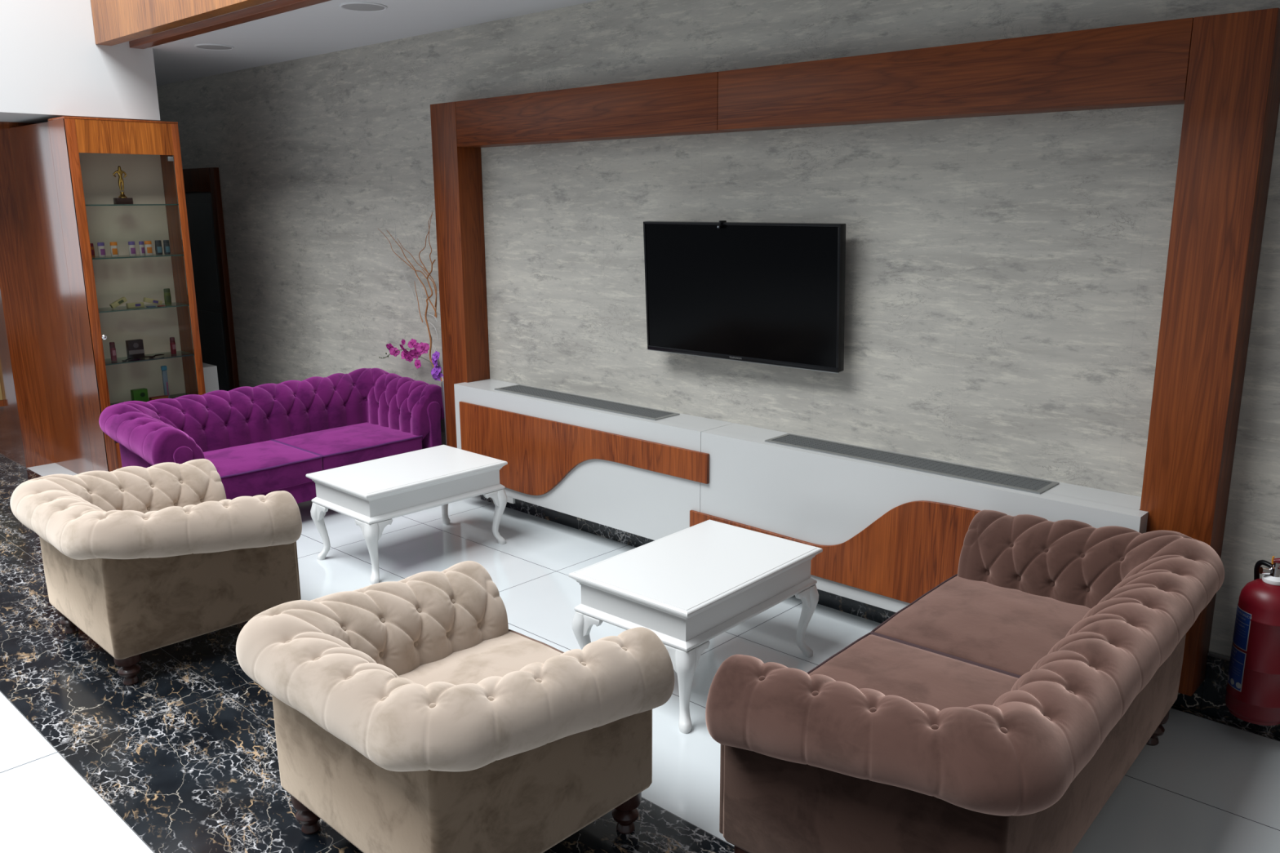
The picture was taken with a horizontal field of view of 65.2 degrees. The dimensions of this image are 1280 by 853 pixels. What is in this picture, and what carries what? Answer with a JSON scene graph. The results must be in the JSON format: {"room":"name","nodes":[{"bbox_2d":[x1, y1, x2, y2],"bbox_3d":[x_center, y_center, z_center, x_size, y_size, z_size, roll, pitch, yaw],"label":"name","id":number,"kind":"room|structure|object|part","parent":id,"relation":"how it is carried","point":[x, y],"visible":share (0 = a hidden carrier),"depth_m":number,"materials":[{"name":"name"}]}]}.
{"room":"lobby lounge","nodes":[
{"label":"lobby lounge","id":0,"kind":"room"},
{"bbox_2d":[0,380,12,460],"bbox_3d":[-5.673,-1.148,8.226,2.500,2.490,0.102,11,17,42],"label":"wall","id":1,"kind":"structure","parent":0,"point":[5,447],"depth_m":7.66,"materials":[{"name":"brown wood"}]},
{"bbox_2d":[0,382,4,406],"bbox_3d":[-5.426,-0.508,8.045,1.690,0.480,0.030,11,17,42],"label":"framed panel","id":2,"kind":"object","parent":1,"relation":"attached to","point":[2,404],"visible":1,"depth_m":7.53,"materials":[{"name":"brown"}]},
{"bbox_3d":[-5.424,-0.514,8.046,1.690,0.390,0.022,11,17,42],"label":"golden panel","id":3,"kind":"part","parent":2,"relation":"part of","materials":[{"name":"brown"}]},
{"bbox_3d":[-5.426,-0.508,8.045,1.690,0.480,0.030,11,17,42],"label":"rail","id":4,"kind":"part","parent":2,"relation":"part of","materials":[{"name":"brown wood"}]},
{"bbox_2d":[0,121,54,467],"bbox_3d":[-4.450,-0.986,7.481,0.330,2.490,0.653,11,17,42],"label":"wall","id":5,"kind":"structure","parent":0,"point":[21,377],"depth_m":7.27,"materials":[{"name":"brown wood"}]},
{"bbox_2d":[8,121,93,474],"bbox_3d":[-3.887,-0.905,7.255,0.818,2.425,0.685,11,17,42],"label":"wall partition","id":6,"kind":"structure","parent":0,"point":[30,144],"depth_m":6.99,"materials":[{"name":"brown wood"}]},
{"bbox_2d":[0,0,159,123],"bbox_3d":[-5.688,-2.799,5.154,1.280,2.132,5.542,11,17,42],"label":"wall","id":7,"kind":"structure","parent":0,"point":[52,65],"depth_m":6.47,"materials":[{"name":"white paint"}]},
{"bbox_2d":[90,0,273,45],"bbox_3d":[0.597,-2.308,2.711,11.320,1.262,0.100,11,17,42],"label":"trim","id":8,"kind":"structure","parent":7,"relation":"attached to","point":[115,22],"depth_m":6.01,"materials":[{"name":"brown wood"}]},
{"bbox_2d":[128,0,330,48],"bbox_3d":[0.743,-1.748,2.995,11.320,0.042,0.090,11,17,42],"label":"trim","id":9,"kind":"structure","parent":7,"relation":"attached to","point":[277,6],"depth_m":5.85,"materials":[{"name":"brown wood"}]},
{"bbox_2d":[130,0,598,85],"bbox_3d":[-0.323,-2.199,4.489,15.000,0.250,1.300,11,17,42],"label":"ceiling","id":10,"kind":"structure","parent":0,"point":[326,27],"depth_m":6.16,"materials":[{"name":"white paint"}]},
{"bbox_2d":[194,43,234,50],"bbox_3d":[-2.883,-2.568,6.776,0.250,0.010,0.250,11,17,42],"label":"ceiling speaker","id":11,"kind":"object","parent":10,"relation":"attached to","point":[205,46],"visible":1,"depth_m":6.74,"materials":[{"name":"white paint"}]},
{"bbox_2d":[339,1,386,11],"bbox_3d":[-1.494,-2.267,5.409,0.250,0.010,0.250,11,17,42],"label":"ceiling speaker","id":12,"kind":"object","parent":10,"relation":"attached to","point":[351,6],"visible":1,"depth_m":5.38,"materials":[{"name":"white paint"}]},
{"bbox_2d":[0,453,1279,852],"bbox_3d":[-2.926,1.486,2.432,15.000,0.120,9.000,11,17,42],"label":"floor","id":13,"kind":"structure","parent":0,"point":[183,757],"depth_m":3.64,"materials":[{"name":"white tile"}]},
{"bbox_2d":[47,115,205,471],"bbox_3d":[-3.461,-0.831,6.879,0.325,2.442,0.707,11,17,42],"label":"display cabinet","id":14,"kind":"object","parent":13,"relation":"on","point":[86,152],"visible":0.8,"depth_m":6.86,"materials":[{"name":"brown wood"}]},
{"bbox_3d":[-3.703,-0.771,6.646,0.297,2.430,0.022,11,17,42],"label":"panel","id":15,"kind":"part","parent":14,"relation":"part of","materials":[{"name":"brown wood"}]},
{"bbox_2d":[89,243,95,257],"bbox_3d":[-3.638,-1.167,6.628,0.026,0.092,0.048,11,17,42],"label":"lotion bottle","id":16,"kind":"object","parent":14,"relation":"on","point":[92,250],"visible":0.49,"depth_m":6.63,"materials":[{"name":"red plastic"}]},
{"bbox_2d":[97,242,106,257],"bbox_3d":[-3.592,-1.180,6.676,0.028,0.096,0.050,7,15,31],"label":"lotion bottle","id":17,"kind":"object","parent":14,"relation":"on","point":[101,250],"visible":1,"depth_m":6.67,"materials":[{"name":"beige plastic"}]},
{"bbox_3d":[-3.543,-0.591,6.620,0.030,0.034,0.034,11,17,42],"label":"door knob","id":18,"kind":"part","parent":14,"relation":"part of","materials":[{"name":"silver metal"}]},
{"bbox_2d":[109,342,116,360],"bbox_3d":[-3.592,-0.512,6.823,0.036,0.128,0.036,11,17,42],"label":"spray can","id":19,"kind":"object","parent":14,"relation":"on","point":[112,344],"visible":1,"depth_m":6.81,"materials":[{"name":"red metal"}]},
{"bbox_2d":[110,241,118,256],"bbox_3d":[-3.538,-1.193,6.733,0.048,0.096,0.026,-9,16,-35],"label":"lotion bottle","id":20,"kind":"object","parent":14,"relation":"on","point":[113,246],"visible":1,"depth_m":6.72,"materials":[{"name":"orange plastic"}]},
{"bbox_2d":[109,297,127,308],"bbox_3d":[-3.540,-0.841,6.793,0.036,0.072,0.107,11,17,42],"label":"carton","id":21,"kind":"object","parent":14,"relation":"on","point":[122,300],"visible":1,"depth_m":6.78,"materials":[{"name":"beige cardboard"}]},
{"bbox_2d":[112,165,133,204],"bbox_3d":[-3.476,-1.618,6.708,0.060,0.251,0.104,11,17,42],"label":"trophy","id":22,"kind":"object","parent":14,"relation":"on","point":[122,198],"visible":1,"depth_m":6.70,"materials":[{"name":"gold metal"}]},
{"bbox_3d":[-3.370,-1.892,6.555,0.019,0.205,0.596,11,17,42],"label":"header panel","id":23,"kind":"part","parent":14,"relation":"part of","materials":[{"name":"brown wood"}]},
{"bbox_2d":[121,357,137,361],"bbox_3d":[-3.482,-0.462,6.847,0.036,0.018,0.114,5,14,23],"label":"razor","id":24,"kind":"object","parent":14,"relation":"on","point":[129,357],"visible":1,"depth_m":6.83,"materials":[{"name":"black plastic"}]},
{"bbox_2d":[128,241,136,255],"bbox_3d":[-3.458,-1.212,6.816,0.026,0.096,0.048,11,17,42],"label":"lotion bottle","id":25,"kind":"object","parent":14,"relation":"on","point":[131,246],"visible":1,"depth_m":6.81,"materials":[{"name":"beige plastic"}]},
{"bbox_3d":[-3.576,-0.858,6.983,0.010,2.410,0.661,11,17,42],"label":"panel","id":26,"kind":"part","parent":14,"relation":"part of","materials":[{"name":"beige"}]},
{"bbox_2d":[125,338,144,358],"bbox_3d":[-3.503,-0.538,6.945,0.045,0.124,0.100,11,17,42],"label":"carton","id":27,"kind":"object","parent":14,"relation":"on","point":[135,348],"visible":0.91,"depth_m":6.93,"materials":[{"name":"black cardboard"}]},
{"bbox_2d":[125,302,144,307],"bbox_3d":[-3.467,-0.835,6.874,0.036,0.030,0.105,11,17,42],"label":"carton","id":28,"kind":"object","parent":14,"relation":"on","point":[137,304],"visible":1,"depth_m":6.86,"materials":[{"name":"beige cardboard"}]},
{"bbox_2d":[92,253,182,257],"bbox_3d":[-3.480,-1.159,6.822,0.253,0.008,0.657,11,17,42],"label":"shelf","id":29,"kind":"object","parent":14,"relation":"attached to","point":[108,255],"depth_m":6.89,"materials":[{"name":"clear glass"}]},
{"bbox_3d":[-3.363,-0.866,6.786,0.006,1.891,0.591,11,17,42],"label":"glass door","id":30,"kind":"part","parent":14,"relation":"part of","materials":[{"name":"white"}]},
{"bbox_2d":[130,387,148,401],"bbox_3d":[-3.506,-0.216,7.012,0.051,0.092,0.096,11,17,42],"label":"carton","id":31,"kind":"object","parent":14,"relation":"on","point":[139,394],"visible":0.86,"depth_m":6.99,"materials":[{"name":"green cardboard"}]},
{"bbox_2d":[138,240,145,255],"bbox_3d":[-3.426,-1.227,6.886,0.023,0.094,0.042,6,14,25],"label":"lotion bottle","id":32,"kind":"object","parent":14,"relation":"on","point":[141,246],"visible":1,"depth_m":6.88,"materials":[{"name":"beige plastic"}]},
{"bbox_2d":[97,302,188,311],"bbox_3d":[-3.478,-0.820,6.898,0.253,0.008,0.657,11,17,42],"label":"shelf","id":33,"kind":"object","parent":14,"relation":"attached to","point":[105,307],"depth_m":6.92,"materials":[{"name":"clear glass"}]},
{"bbox_2d":[137,355,155,359],"bbox_3d":[-3.409,-0.478,6.913,0.114,0.018,0.036,-10,16,-36],"label":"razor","id":34,"kind":"object","parent":14,"relation":"on","point":[138,358],"visible":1,"depth_m":6.91,"materials":[{"name":"black plastic"}]},
{"bbox_2d":[144,240,152,255],"bbox_3d":[-3.385,-1.230,6.893,0.029,0.096,0.052,11,17,42],"label":"lotion bottle","id":35,"kind":"object","parent":14,"relation":"on","point":[148,244],"visible":1,"depth_m":6.88,"materials":[{"name":"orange plastic"}]},
{"bbox_2d":[104,351,193,364],"bbox_3d":[-3.476,-0.476,6.976,0.253,0.008,0.657,11,17,42],"label":"shelf","id":36,"kind":"object","parent":14,"relation":"attached to","point":[122,356],"depth_m":7.01,"materials":[{"name":"clear glass"}]},
{"bbox_2d":[110,392,189,405],"bbox_3d":[-3.474,-0.171,7.045,0.253,0.008,0.657,11,17,42],"label":"shelf","id":37,"kind":"object","parent":14,"relation":"attached to","point":[172,395],"depth_m":7.18,"materials":[{"name":"clear glass"}]},
{"bbox_2d":[142,297,162,305],"bbox_3d":[-3.379,-0.869,6.942,0.036,0.060,0.118,11,17,42],"label":"carton","id":38,"kind":"object","parent":14,"relation":"on","point":[145,300],"visible":1,"depth_m":6.92,"materials":[{"name":"beige cardboard"}]},
{"bbox_2d":[155,240,162,254],"bbox_3d":[-3.339,-1.242,6.941,0.026,0.098,0.048,11,17,42],"label":"lotion bottle","id":39,"kind":"object","parent":14,"relation":"on","point":[158,249],"visible":1,"depth_m":6.93,"materials":[{"name":"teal plastic"}]},
{"bbox_2d":[149,395,168,400],"bbox_3d":[-3.410,-0.201,7.092,0.044,0.026,0.116,11,17,42],"label":"carton","id":40,"kind":"object","parent":14,"relation":"on","point":[151,398],"visible":0.73,"depth_m":7.07,"materials":[{"name":"red cardboard"}]},
{"bbox_2d":[160,365,169,398],"bbox_3d":[-3.376,-0.315,7.120,0.023,0.236,0.035,11,17,42],"label":"pack","id":41,"kind":"object","parent":14,"relation":"on","point":[164,373],"visible":0.91,"depth_m":7.11,"materials":[{"name":"blue plastic"}]},
{"bbox_2d":[163,240,170,254],"bbox_3d":[-3.300,-1.252,6.981,0.024,0.098,0.044,11,17,42],"label":"lotion bottle","id":42,"kind":"object","parent":14,"relation":"on","point":[166,242],"visible":1,"depth_m":6.97,"materials":[{"name":"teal plastic"}]},
{"bbox_2d":[163,288,171,304],"bbox_3d":[-3.320,-0.914,7.034,0.026,0.112,0.048,11,17,42],"label":"lotion bottle","id":43,"kind":"object","parent":14,"relation":"on","point":[167,299],"visible":1,"depth_m":7.02,"materials":[{"name":"green plastic"}]},
{"bbox_2d":[169,337,176,354],"bbox_3d":[-3.318,-0.574,7.111,0.036,0.120,0.036,11,17,42],"label":"spray can","id":44,"kind":"object","parent":14,"relation":"on","point":[172,344],"visible":1,"depth_m":7.10,"materials":[{"name":"red metal"}]},
{"bbox_3d":[-3.238,-0.884,7.133,0.297,2.430,0.022,11,17,42],"label":"panel","id":45,"kind":"part","parent":14,"relation":"part of","materials":[{"name":"brown wood"}]},
{"bbox_2d":[9,458,302,685],"bbox_3d":[-2.139,0.588,4.449,1.052,0.733,0.906,12,17,43],"label":"tufted armchair","id":46,"kind":"object","parent":13,"relation":"on","point":[139,560],"visible":0.98,"depth_m":4.16,"materials":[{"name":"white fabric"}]},
{"bbox_3d":[-2.595,0.874,4.558,0.100,0.132,0.099,12,17,43],"label":"leg","id":47,"kind":"part","parent":46,"relation":"part of","materials":[{"name":"brown wood"}]},
{"bbox_3d":[-2.078,0.981,4.070,0.100,0.132,0.099,12,17,43],"label":"leg","id":48,"kind":"part","parent":46,"relation":"part of","materials":[{"name":"brown wood"}]},
{"bbox_3d":[-1.568,0.575,4.504,0.104,0.427,0.026,12,17,43],"label":"arm","id":49,"kind":"part","parent":46,"relation":"part of","materials":[{"name":"white fabric"}]},
{"bbox_2d":[202,362,218,393],"bbox_3d":[-3.559,-0.151,7.898,0.425,0.668,0.320,11,17,42],"label":"plinth","id":50,"kind":"object","parent":13,"relation":"on","point":[210,371],"visible":0.11,"depth_m":7.78,"materials":[{"name":"grey paint"}]},
{"bbox_2d":[98,368,444,503],"bbox_3d":[-2.254,0.138,6.379,0.921,0.760,1.959,11,17,42],"label":"tufted sofa","id":51,"kind":"object","parent":13,"relation":"on","point":[264,439],"visible":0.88,"depth_m":6.33,"materials":[{"name":"purple fabric"}]},
{"bbox_3d":[-2.490,0.331,5.492,0.026,0.457,0.104,11,17,42],"label":"arm","id":52,"kind":"part","parent":51,"relation":"part of","materials":[{"name":"purple fabric"}]},
{"bbox_2d":[203,440,322,499],"bbox_3d":[-2.404,0.263,6.043,0.646,0.187,0.715,11,17,42],"label":"seat cushion","id":53,"kind":"object","parent":51,"relation":"on","point":[245,468],"depth_m":5.95,"materials":[{"name":"purple fabric"}]},
{"bbox_2d":[274,422,422,470],"bbox_3d":[-1.910,0.143,6.560,0.646,0.186,0.715,11,17,42],"label":"seat cushion","id":54,"kind":"object","parent":51,"relation":"on","point":[337,444],"depth_m":6.46,"materials":[{"name":"purple fabric"}]},
{"bbox_3d":[-1.366,0.058,6.670,0.026,0.457,0.104,11,17,42],"label":"arm","id":55,"kind":"part","parent":51,"relation":"part of","materials":[{"name":"purple fabric"}]},
{"bbox_2d":[306,444,507,584],"bbox_3d":[-1.268,0.461,5.548,0.600,0.486,0.900,11,17,42],"label":"coffee table","id":56,"kind":"object","parent":13,"relation":"on","point":[374,492],"visible":1,"depth_m":5.35,"materials":[{"name":"white paint"}]},
{"bbox_3d":[-1.741,0.569,5.450,0.077,0.324,0.077,11,17,42],"label":"leg","id":57,"kind":"part","parent":56,"relation":"part of","materials":[{"name":"white paint"}]},
{"bbox_3d":[-1.360,0.646,5.099,0.077,0.324,0.077,11,17,42],"label":"leg","id":58,"kind":"part","parent":56,"relation":"part of","materials":[{"name":"white paint"}]},
{"bbox_3d":[-1.269,0.368,5.527,0.574,0.032,0.874,11,17,42],"label":"moulding","id":59,"kind":"part","parent":56,"relation":"part of","materials":[{"name":"white paint"}]},
{"bbox_3d":[-1.175,0.433,6.033,0.077,0.324,0.077,11,17,42],"label":"leg","id":60,"kind":"part","parent":56,"relation":"part of","materials":[{"name":"white paint"}]},
{"bbox_3d":[-0.795,0.511,5.682,0.077,0.324,0.077,11,17,42],"label":"leg","id":61,"kind":"part","parent":56,"relation":"part of","materials":[{"name":"white paint"}]},
{"bbox_2d":[377,204,446,445],"bbox_3d":[-1.532,-0.537,6.782,0.131,1.891,0.831,-12,17,-43],"label":"orchid arrangement","id":62,"kind":"object","parent":13,"relation":"on","point":[422,348],"visible":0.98,"depth_m":6.66,"materials":[{"name":"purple plant"}]},
{"bbox_3d":[-1.732,-0.548,6.944,0.073,0.064,0.030,11,17,42],"label":"orchid flower","id":63,"kind":"part","parent":62,"relation":"part of","materials":[{"name":"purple plant"}]},
{"bbox_3d":[-1.693,-0.513,6.910,0.073,0.064,0.025,-4,13,-17],"label":"orchid flower","id":64,"kind":"part","parent":62,"relation":"part of","materials":[{"name":"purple plant"}]},
{"bbox_3d":[-1.611,-0.528,6.804,0.034,0.072,0.080,-6,14,-24],"label":"orchid flower","id":65,"kind":"part","parent":62,"relation":"part of","materials":[{"name":"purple plant"}]},
{"bbox_3d":[-1.604,-0.493,6.836,0.080,0.070,0.025,7,15,28],"label":"orchid flower","id":66,"kind":"part","parent":62,"relation":"part of","materials":[{"name":"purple plant"}]},
{"bbox_3d":[-1.594,-0.483,6.829,0.678,0.101,0.004,11,17,42],"label":"flower stem","id":67,"kind":"part","parent":62,"relation":"part of","materials":[{"name":"grey"}]},
{"bbox_3d":[-1.574,-0.466,6.809,0.074,0.065,0.025,7,15,30],"label":"orchid flower","id":68,"kind":"part","parent":62,"relation":"part of","materials":[{"name":"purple plant"}]},
{"bbox_3d":[-1.535,-0.558,6.744,0.075,0.068,0.031,11,17,42],"label":"orchid flower","id":69,"kind":"part","parent":62,"relation":"part of","materials":[{"name":"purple plant"}]},
{"bbox_3d":[-1.508,-0.488,6.718,0.082,0.072,0.023,-1,13,-4],"label":"orchid flower","id":70,"kind":"part","parent":62,"relation":"part of","materials":[{"name":"purple plant"}]},
{"bbox_3d":[-1.486,-0.534,6.695,0.066,0.058,0.023,3,13,15],"label":"orchid flower","id":71,"kind":"part","parent":62,"relation":"part of","materials":[{"name":"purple plant"}]},
{"bbox_3d":[-1.494,-0.418,6.719,0.073,0.063,0.020,11,17,42],"label":"orchid flower","id":72,"kind":"part","parent":62,"relation":"part of","materials":[{"name":"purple plant"}]},
{"bbox_3d":[-1.448,-0.520,6.667,0.094,0.082,0.027,2,13,12],"label":"orchid flower","id":73,"kind":"part","parent":62,"relation":"part of","materials":[{"name":"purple plant"}]},
{"bbox_3d":[-1.351,-0.431,6.567,0.021,0.084,0.091,-10,16,-38],"label":"orchid flower","id":74,"kind":"part","parent":62,"relation":"part of","materials":[{"name":"purple plant"}]},
{"bbox_3d":[-1.335,-0.462,6.551,0.075,0.065,0.025,11,17,42],"label":"orchid flower","id":75,"kind":"part","parent":62,"relation":"part of","materials":[{"name":"purple plant"}]},
{"bbox_3d":[-1.345,-0.365,6.585,0.089,0.074,0.039,6,14,25],"label":"orchid flower","id":76,"kind":"part","parent":62,"relation":"part of","materials":[{"name":"purple plant"}]},
{"bbox_3d":[-1.326,-0.330,6.572,0.076,0.067,0.021,0,13,0],"label":"orchid flower","id":77,"kind":"part","parent":62,"relation":"part of","materials":[{"name":"purple plant"}]},
{"bbox_2d":[235,560,674,852],"bbox_3d":[-0.568,0.905,3.006,1.051,0.734,0.913,11,17,42],"label":"tufted armchair","id":78,"kind":"object","parent":13,"relation":"on","point":[410,716],"visible":1,"depth_m":2.75,"materials":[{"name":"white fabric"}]},
{"bbox_3d":[-1.026,1.187,3.107,0.100,0.144,0.099,11,17,42],"label":"leg","id":79,"kind":"part","parent":78,"relation":"part of","materials":[{"name":"brown wood"}]},
{"bbox_2d":[398,631,562,686],"bbox_3d":[-0.477,0.868,3.096,0.533,0.186,0.638,11,17,42],"label":"seat cushion","id":80,"kind":"object","parent":78,"relation":"on","point":[477,657],"depth_m":3.23,"materials":[{"name":"white fabric"}]},
{"bbox_3d":[-0.045,1.183,3.099,0.100,0.144,0.099,11,17,42],"label":"leg","id":81,"kind":"part","parent":78,"relation":"part of","materials":[{"name":"brown wood"}]},
{"bbox_2d":[568,520,822,733],"bbox_3d":[0.244,0.777,4.110,0.600,0.486,0.900,11,17,40],"label":"coffee table","id":82,"kind":"object","parent":13,"relation":"on","point":[692,585],"visible":0.91,"depth_m":3.90,"materials":[{"name":"white paint"}]},
{"bbox_3d":[-0.225,0.888,3.998,0.077,0.324,0.077,11,17,40],"label":"leg","id":83,"kind":"part","parent":82,"relation":"part of","materials":[{"name":"white paint"}]},
{"bbox_3d":[0.166,0.963,3.659,0.077,0.324,0.077,11,17,40],"label":"leg","id":84,"kind":"part","parent":82,"relation":"part of","materials":[{"name":"white paint"}]},
{"bbox_3d":[0.243,0.685,4.089,0.574,0.032,0.874,11,17,40],"label":"moulding","id":85,"kind":"part","parent":82,"relation":"part of","materials":[{"name":"white paint"}]},
{"bbox_3d":[0.713,0.824,4.258,0.077,0.324,0.077,11,17,40],"label":"leg","id":86,"kind":"part","parent":82,"relation":"part of","materials":[{"name":"white paint"}]},
{"bbox_2d":[453,378,1148,623],"bbox_3d":[0.402,0.395,5.107,4.042,0.791,0.287,11,17,42],"label":"console","id":87,"kind":"object","parent":13,"relation":"on","point":[887,535],"visible":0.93,"depth_m":4.80,"materials":[{"name":"grey paint"}]},
{"bbox_3d":[-0.392,0.223,5.636,1.992,0.478,0.018,11,17,42],"label":"wavy panel","id":88,"kind":"part","parent":87,"relation":"part of","materials":[{"name":"brown wood"}]},
{"bbox_2d":[494,384,679,420],"bbox_3d":[-0.336,-0.146,5.709,1.316,0.006,0.196,11,17,42],"label":"grille","id":89,"kind":"object","parent":87,"relation":"on","point":[569,398],"visible":1,"depth_m":5.65,"materials":[{"name":"grey metal"}]},
{"bbox_3d":[0.990,0.493,4.380,2.005,0.470,0.018,11,17,42],"label":"wavy panel","id":90,"kind":"part","parent":87,"relation":"part of","materials":[{"name":"brown wood"}]},
{"bbox_2d":[764,433,1059,493],"bbox_3d":[1.135,0.147,4.374,1.305,0.006,0.196,11,17,42],"label":"grille","id":91,"kind":"object","parent":87,"relation":"on","point":[1011,481],"visible":1,"depth_m":4.31,"materials":[{"name":"grey metal"}]},
{"bbox_2d":[705,510,1224,852],"bbox_3d":[1.077,0.856,3.072,0.891,0.782,1.822,10,17,39],"label":"tufted sofa","id":92,"kind":"object","parent":13,"relation":"on","point":[1002,708],"visible":1,"depth_m":2.63,"materials":[{"name":"brown fabric"}]},
{"bbox_3d":[0.258,0.917,2.784,0.026,0.449,0.104,10,17,39],"label":"arm","id":93,"kind":"part","parent":92,"relation":"part of","materials":[{"name":"brown fabric"}]},
{"bbox_3d":[0.315,1.237,2.824,0.099,0.157,0.100,10,17,39],"label":"leg","id":94,"kind":"part","parent":92,"relation":"part of","materials":[{"name":"brown wood"}]},
{"bbox_2d":[808,634,1018,711],"bbox_3d":[0.776,0.864,2.924,0.616,0.186,0.690,10,17,39],"label":"seat cushion","id":95,"kind":"object","parent":92,"relation":"on","point":[889,665],"depth_m":3.04,"materials":[{"name":"brown fabric"}]},
{"bbox_2d":[874,575,1090,675],"bbox_3d":[1.232,0.744,3.441,0.616,0.187,0.690,10,17,39],"label":"seat cushion","id":96,"kind":"object","parent":92,"relation":"on","point":[1000,624],"depth_m":3.41,"materials":[{"name":"brown fabric"}]},
{"bbox_3d":[1.831,1.057,3.579,0.099,0.157,0.100,10,17,39],"label":"leg","id":97,"kind":"part","parent":92,"relation":"part of","materials":[{"name":"brown wood"}]},
{"bbox_2d":[156,0,1279,681],"bbox_3d":[0.194,-1.381,5.237,15.000,4.200,0.200,11,17,42],"label":"wall","id":98,"kind":"structure","parent":0,"point":[1005,275],"depth_m":4.69,"materials":[{"name":"grey paper"}]},
{"bbox_2d":[182,167,239,391],"bbox_3d":[-3.955,-1.198,9.062,0.990,2.200,0.049,11,17,42],"label":"door","id":99,"kind":"structure","parent":98,"relation":"in","point":[202,185],"depth_m":8.86,"materials":[{"name":"brown wood"}]},
{"bbox_2d":[643,221,845,373],"bbox_3d":[0.495,-0.655,4.868,1.151,0.667,0.146,11,17,41],"label":"television","id":100,"kind":"object","parent":98,"relation":"attached to","point":[766,293],"visible":1,"depth_m":4.78,"materials":[{"name":"black plastic"}]},
{"bbox_2d":[716,220,726,228],"bbox_3d":[0.392,-0.967,4.795,0.019,0.039,0.058,11,17,42],"label":"webcam","id":101,"kind":"object","parent":100,"relation":"attached to","point":[720,225],"visible":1,"depth_m":4.78,"materials":[{"name":"black plastic"}]},
{"bbox_2d":[430,7,1279,696],"bbox_3d":[0.426,-0.506,4.949,4.483,2.357,0.182,11,17,42],"label":"wall surround","id":102,"kind":"object","parent":98,"relation":"attached to","point":[1224,68],"visible":0.82,"depth_m":3.60,"materials":[{"name":"brown wood"}]},
{"bbox_3d":[-1.123,-0.816,6.356,0.251,2.357,0.182,11,17,42],"label":"post","id":103,"kind":"part","parent":102,"relation":"part of","materials":[{"name":"brown wood"}]},
{"bbox_3d":[1.980,-0.196,3.539,0.242,2.357,0.182,11,17,42],"label":"post","id":104,"kind":"part","parent":102,"relation":"part of","materials":[{"name":"brown wood"}]},
{"bbox_2d":[1207,651,1230,661],"bbox_3d":[3.876,1.199,2.167,4.767,0.012,0.020,11,17,42],"label":"baseboard","id":105,"kind":"structure","parent":98,"relation":"attached to","point":[1210,653],"depth_m":3.72,"materials":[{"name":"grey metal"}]},
{"bbox_2d":[1173,655,1279,736],"bbox_3d":[0.351,0.614,5.399,14.400,0.235,0.014,11,17,42],"label":"baseboard","id":106,"kind":"structure","parent":98,"relation":"attached to","point":[1209,699],"depth_m":3.75,"materials":[{"name":"black stone"}]},
{"bbox_2d":[1225,555,1279,725],"bbox_3d":[2.197,0.731,3.521,0.198,0.606,0.216,0,13,0],"label":"fire extinguisher","id":107,"kind":"object","parent":98,"relation":"attached to","point":[1253,686],"visible":1,"depth_m":3.46,"materials":[{"name":"red metal"}]},
{"bbox_2d":[1227,643,1245,690],"bbox_3d":[2.113,0.848,3.559,0.021,0.140,0.121,3,13,14],"label":"print","id":108,"kind":"object","parent":107,"relation":"attached to","point":[1237,669],"depth_m":3.52,"materials":[{"name":"blue paper"}]},
{"bbox_2d":[1232,606,1250,650],"bbox_3d":[2.112,0.701,3.526,0.021,0.132,0.121,3,13,14],"label":"print","id":109,"kind":"object","parent":107,"relation":"on","point":[1242,633],"depth_m":3.49,"materials":[{"name":"blue paper"}]},
{"bbox_3d":[2.236,0.466,3.407,0.146,0.039,0.020,12,18,43],"label":"carry handle","id":110,"kind":"part","parent":107,"relation":"part of","materials":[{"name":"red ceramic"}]}
]}

